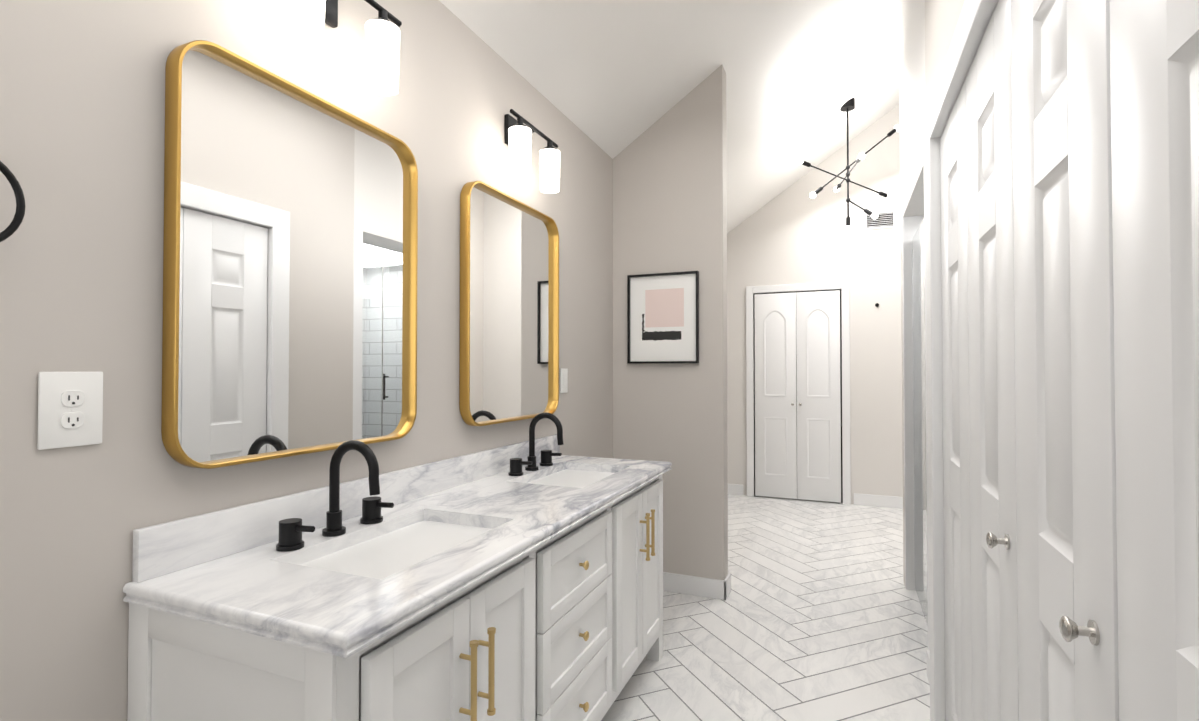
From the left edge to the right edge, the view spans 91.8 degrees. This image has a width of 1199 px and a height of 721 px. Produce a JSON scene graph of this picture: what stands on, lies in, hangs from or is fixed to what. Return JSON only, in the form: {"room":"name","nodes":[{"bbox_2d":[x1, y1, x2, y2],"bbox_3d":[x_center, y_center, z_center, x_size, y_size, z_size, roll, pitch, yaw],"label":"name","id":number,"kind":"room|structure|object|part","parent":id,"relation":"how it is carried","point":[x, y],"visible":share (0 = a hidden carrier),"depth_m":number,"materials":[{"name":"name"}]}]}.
{"room":"bathroom","nodes":[
{"label":"bathroom","id":0,"kind":"room"},
{"bbox_2d":[0,0,612,720],"bbox_3d":[-0.379,-1.290,2.568,0.120,5.200,7.810,0,-1,23],"label":"wall","id":1,"kind":"structure","parent":0,"point":[82,116],"depth_m":1.14,"materials":[{"name":"paint"}]},
{"bbox_2d":[0,161,25,241],"bbox_3d":[-0.982,-0.264,0.875,0.062,0.194,0.167,0,-1,23],"label":"towel ring","id":2,"kind":"object","parent":1,"relation":"attached to","point":[12,227],"visible":1,"depth_m":0.93,"materials":[{"name":"black metal"}]},
{"bbox_2d":[37,372,102,449],"bbox_3d":[-0.941,0.087,1.037,0.009,0.134,0.094,0,-1,23],"label":"electrical outlet plate","id":3,"kind":"object","parent":1,"relation":"attached to","point":[70,409],"visible":1,"depth_m":1.03,"materials":[{"name":"white plastic"}]},
{"bbox_2d":[161,40,417,468],"bbox_3d":[-0.729,-0.221,1.506,0.039,0.910,0.720,0,-1,23],"label":"mirror","id":4,"kind":"object","parent":1,"relation":"attached to","point":[290,258],"visible":1,"depth_m":1.41,"materials":[{"name":"gold metal"}]},
{"bbox_2d":[284,0,401,95],"bbox_3d":[-0.674,-0.884,1.493,0.158,0.275,0.380,0,-1,23],"label":"sconce","id":5,"kind":"object","parent":1,"relation":"attached to","point":[305,21],"visible":1,"depth_m":1.55,"materials":[{"name":"black"}]},
{"bbox_3d":[-0.691,-0.831,1.364,0.090,0.165,0.090,0,-1,23],"label":"lamp shade","id":6,"kind":"part","parent":5,"relation":"part of","materials":[{"name":"white glass"}]},
{"bbox_3d":[-0.595,-0.827,1.594,0.090,0.165,0.090,0,-1,23],"label":"lamp shade","id":7,"kind":"part","parent":5,"relation":"part of","materials":[{"name":"white glass"}]},
{"bbox_2d":[132,434,558,581],"bbox_3d":[-0.547,0.391,1.954,0.020,0.100,1.805,0,-1,23],"label":"backsplash","id":8,"kind":"structure","parent":1,"relation":"attached to","point":[162,548],"depth_m":1.40,"materials":[{"name":"white stone"}]},
{"bbox_2d":[459,181,558,425],"bbox_3d":[-0.347,-0.207,2.419,0.039,0.910,0.720,0,-1,23],"label":"mirror","id":9,"kind":"object","parent":1,"relation":"attached to","point":[509,315],"visible":0.96,"depth_m":2.36,"materials":[{"name":"gold metal"}]},
{"bbox_2d":[505,109,559,192],"bbox_3d":[-0.294,-0.870,2.401,0.158,0.275,0.380,0,-1,23],"label":"sconce","id":10,"kind":"object","parent":1,"relation":"attached to","point":[518,133],"visible":1,"depth_m":2.35,"materials":[{"name":"black"}]},
{"bbox_3d":[-0.311,-0.817,2.272,0.090,0.165,0.090,0,-1,23],"label":"lamp shade","id":11,"kind":"part","parent":10,"relation":"part of","materials":[{"name":"white glass"}]},
{"bbox_3d":[-0.214,-0.814,2.502,0.090,0.165,0.090,0,-1,23],"label":"lamp shade","id":12,"kind":"part","parent":10,"relation":"part of","materials":[{"name":"white glass"}]},
{"bbox_2d":[560,368,567,392],"bbox_3d":[-0.173,0.100,2.867,0.010,0.120,0.075,0,-1,23],"label":"switch plate","id":13,"kind":"object","parent":1,"relation":"attached to","point":[563,380],"visible":1,"depth_m":2.86,"materials":[{"name":"white plastic"}]},
{"bbox_2d":[439,0,899,232],"bbox_3d":[0.944,-2.207,1.962,3.040,2.097,7.930,0,-1,23],"label":"ceiling","id":14,"kind":"structure","parent":0,"point":[612,79],"depth_m":3.26,"materials":[{"name":"paint"}]},
{"bbox_2d":[797,98,899,231],"bbox_3d":[2.019,-1.577,4.696,0.769,1.070,0.748,0,-1,23],"label":"chandelier","id":15,"kind":"object","parent":14,"relation":"hanging from","point":[848,105],"visible":0.98,"depth_m":4.70,"materials":[{"name":"black metal"}]},
{"bbox_2d":[613,65,727,579],"bbox_3d":[0.407,-1.277,3.436,0.660,5.200,0.120,0,-1,23],"label":"wall","id":16,"kind":"structure","parent":0,"point":[669,190],"depth_m":3.33,"materials":[{"name":"paint"}]},
{"bbox_2d":[627,271,698,363],"bbox_3d":[0.364,-0.243,3.356,0.420,0.520,0.029,0,-1,23],"label":"picture","id":17,"kind":"object","parent":16,"relation":"attached to","point":[662,317],"visible":0.98,"depth_m":3.36,"materials":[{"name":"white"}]},
{"bbox_2d":[663,572,730,599],"bbox_3d":[-0.036,1.254,2.321,0.674,0.105,7.690,0,-1,23],"label":"baseboard","id":18,"kind":"structure","parent":16,"relation":"attached to","point":[698,586],"depth_m":3.27,"materials":[{"name":"white wood"}]},
{"bbox_2d":[601,494,929,720],"bbox_3d":[0.944,1.330,1.909,3.040,0.060,7.930,0,-1,23],"label":"floor","id":19,"kind":"structure","parent":0,"point":[817,614],"depth_m":2.81,"materials":[{"name":"tile"}]},
{"bbox_2d":[123,468,671,720],"bbox_3d":[-0.286,0.886,1.837,0.586,0.825,1.815,0,-1,23],"label":"bathroom vanity","id":20,"kind":"object","parent":19,"relation":"on","point":[481,586],"depth_m":1.22,"materials":[{"name":"white wood"}]},
{"bbox_2d":[123,455,670,649],"bbox_3d":[-0.295,0.457,1.848,0.567,0.037,1.836,0,-1,23],"label":"countertop","id":21,"kind":"structure","parent":20,"relation":"on","point":[290,594],"depth_m":1.23,"materials":[{"name":"white stone"}]},
{"bbox_2d":[276,440,393,551],"bbox_3d":[-0.610,0.314,1.432,0.172,0.236,0.308,0,-1,23],"label":"faucet","id":22,"kind":"object","parent":21,"relation":"on","point":[291,530],"visible":1,"depth_m":1.43,"materials":[{"name":"black metal"}]},
{"bbox_2d":[315,518,478,569],"bbox_3d":[-0.472,0.536,1.424,0.310,0.161,0.500,0,-1,23],"label":"sink","id":23,"kind":"object","parent":21,"relation":"in","point":[392,547],"depth_m":1.48,"materials":[{"name":"white ceramic"}]},
{"bbox_2d":[508,412,563,475],"bbox_3d":[-0.224,0.328,2.354,0.172,0.236,0.308,0,-1,23],"label":"faucet","id":24,"kind":"object","parent":21,"relation":"on","point":[516,464],"visible":1,"depth_m":2.35,"materials":[{"name":"black metal"}]},
{"bbox_2d":[531,466,606,485],"bbox_3d":[-0.105,0.549,2.300,0.310,0.161,0.500,0,-1,23],"label":"sink","id":25,"kind":"object","parent":21,"relation":"in","point":[572,475],"depth_m":2.43,"materials":[{"name":"white ceramic"}]},
{"bbox_2d":[727,104,902,503],"bbox_3d":[2.454,-1.245,5.549,3.040,5.200,0.120,0,-1,23],"label":"wall","id":26,"kind":"structure","parent":0,"point":[795,233],"depth_m":5.49,"materials":[{"name":"paint"}]},
{"bbox_2d":[753,289,842,502],"bbox_3d":[1.914,0.338,5.648,0.818,2.031,0.069,0,-1,23],"label":"double door","id":27,"kind":"structure","parent":26,"relation":"in","point":[798,395],"depth_m":5.64,"materials":[{"name":"white wood"}]},
{"bbox_2d":[746,281,850,504],"bbox_3d":[1.922,0.305,5.667,0.958,2.104,0.030,0,-1,23],"label":"door frame","id":28,"kind":"structure","parent":26,"relation":"attached to","point":[843,286],"depth_m":5.61,"materials":[{"name":"white wood"}]},
{"bbox_2d":[728,484,902,508],"bbox_3d":[2.428,1.301,5.449,2.800,0.105,0.014,0,-1,23],"label":"baseboard","id":29,"kind":"structure","parent":26,"relation":"attached to","point":[868,500],"depth_m":5.40,"materials":[{"name":"white wood"}]},
{"bbox_2d":[865,210,895,229],"bbox_3d":[2.612,-1.307,5.412,0.260,0.160,0.009,0,-1,23],"label":"air vent","id":30,"kind":"object","parent":26,"relation":"in","point":[884,219],"visible":0.9,"depth_m":5.41,"materials":[{"name":"white metal"}]},
{"bbox_2d":[899,0,904,583],"bbox_3d":[2.246,-1.279,3.305,0.948,5.200,0.100,0,-1,23],"label":"wall","id":31,"kind":"structure","parent":0,"point":[902,295],"depth_m":3.47,"materials":[{"name":"beige paint"}]},
{"bbox_2d":[900,0,964,217],"bbox_3d":[1.325,-1.319,0.629,1.318,5.200,5.550,0,-1,23],"label":"wall","id":32,"kind":"structure","parent":0,"point":[913,111],"depth_m":2.71,"materials":[{"name":"white paint"}]},
{"bbox_2d":[902,163,929,649],"bbox_3d":[1.629,0.236,2.907,0.100,2.159,1.069,0,-1,23],"label":"trim","id":33,"kind":"structure","parent":32,"relation":"attached to","point":[910,225],"depth_m":3.36,"materials":[{"name":"white wood"}]},
{"bbox_2d":[912,218,927,625],"bbox_3d":[1.652,0.295,2.910,0.052,2.000,0.935,0,-1,23],"label":"door","id":34,"kind":"structure","parent":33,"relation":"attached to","point":[919,401],"depth_m":3.06,"materials":[{"name":"white wood"}]},
{"bbox_2d":[926,649,929,684],"bbox_3d":[1.274,1.252,2.194,0.013,0.105,0.490,0,-1,23],"label":"baseboard","id":35,"kind":"structure","parent":32,"relation":"attached to","point":[928,661],"depth_m":2.32,"materials":[{"name":"white wood"}]},
{"bbox_2d":[925,0,998,720],"bbox_3d":[0.693,0.219,0.884,0.062,2.131,2.368,0,-1,23],"label":"trim","id":36,"kind":"structure","parent":32,"relation":"attached to","point":[975,16],"depth_m":1.88,"materials":[{"name":"white wood"}]},
{"bbox_2d":[940,0,1198,720],"bbox_3d":[0.689,0.269,0.884,0.067,2.008,2.150,0,-1,23],"label":"bifold closet door","id":37,"kind":"structure","parent":32,"relation":"in","point":[1069,152],"depth_m":0.81,"materials":[{"name":"white wood"}]}
]}

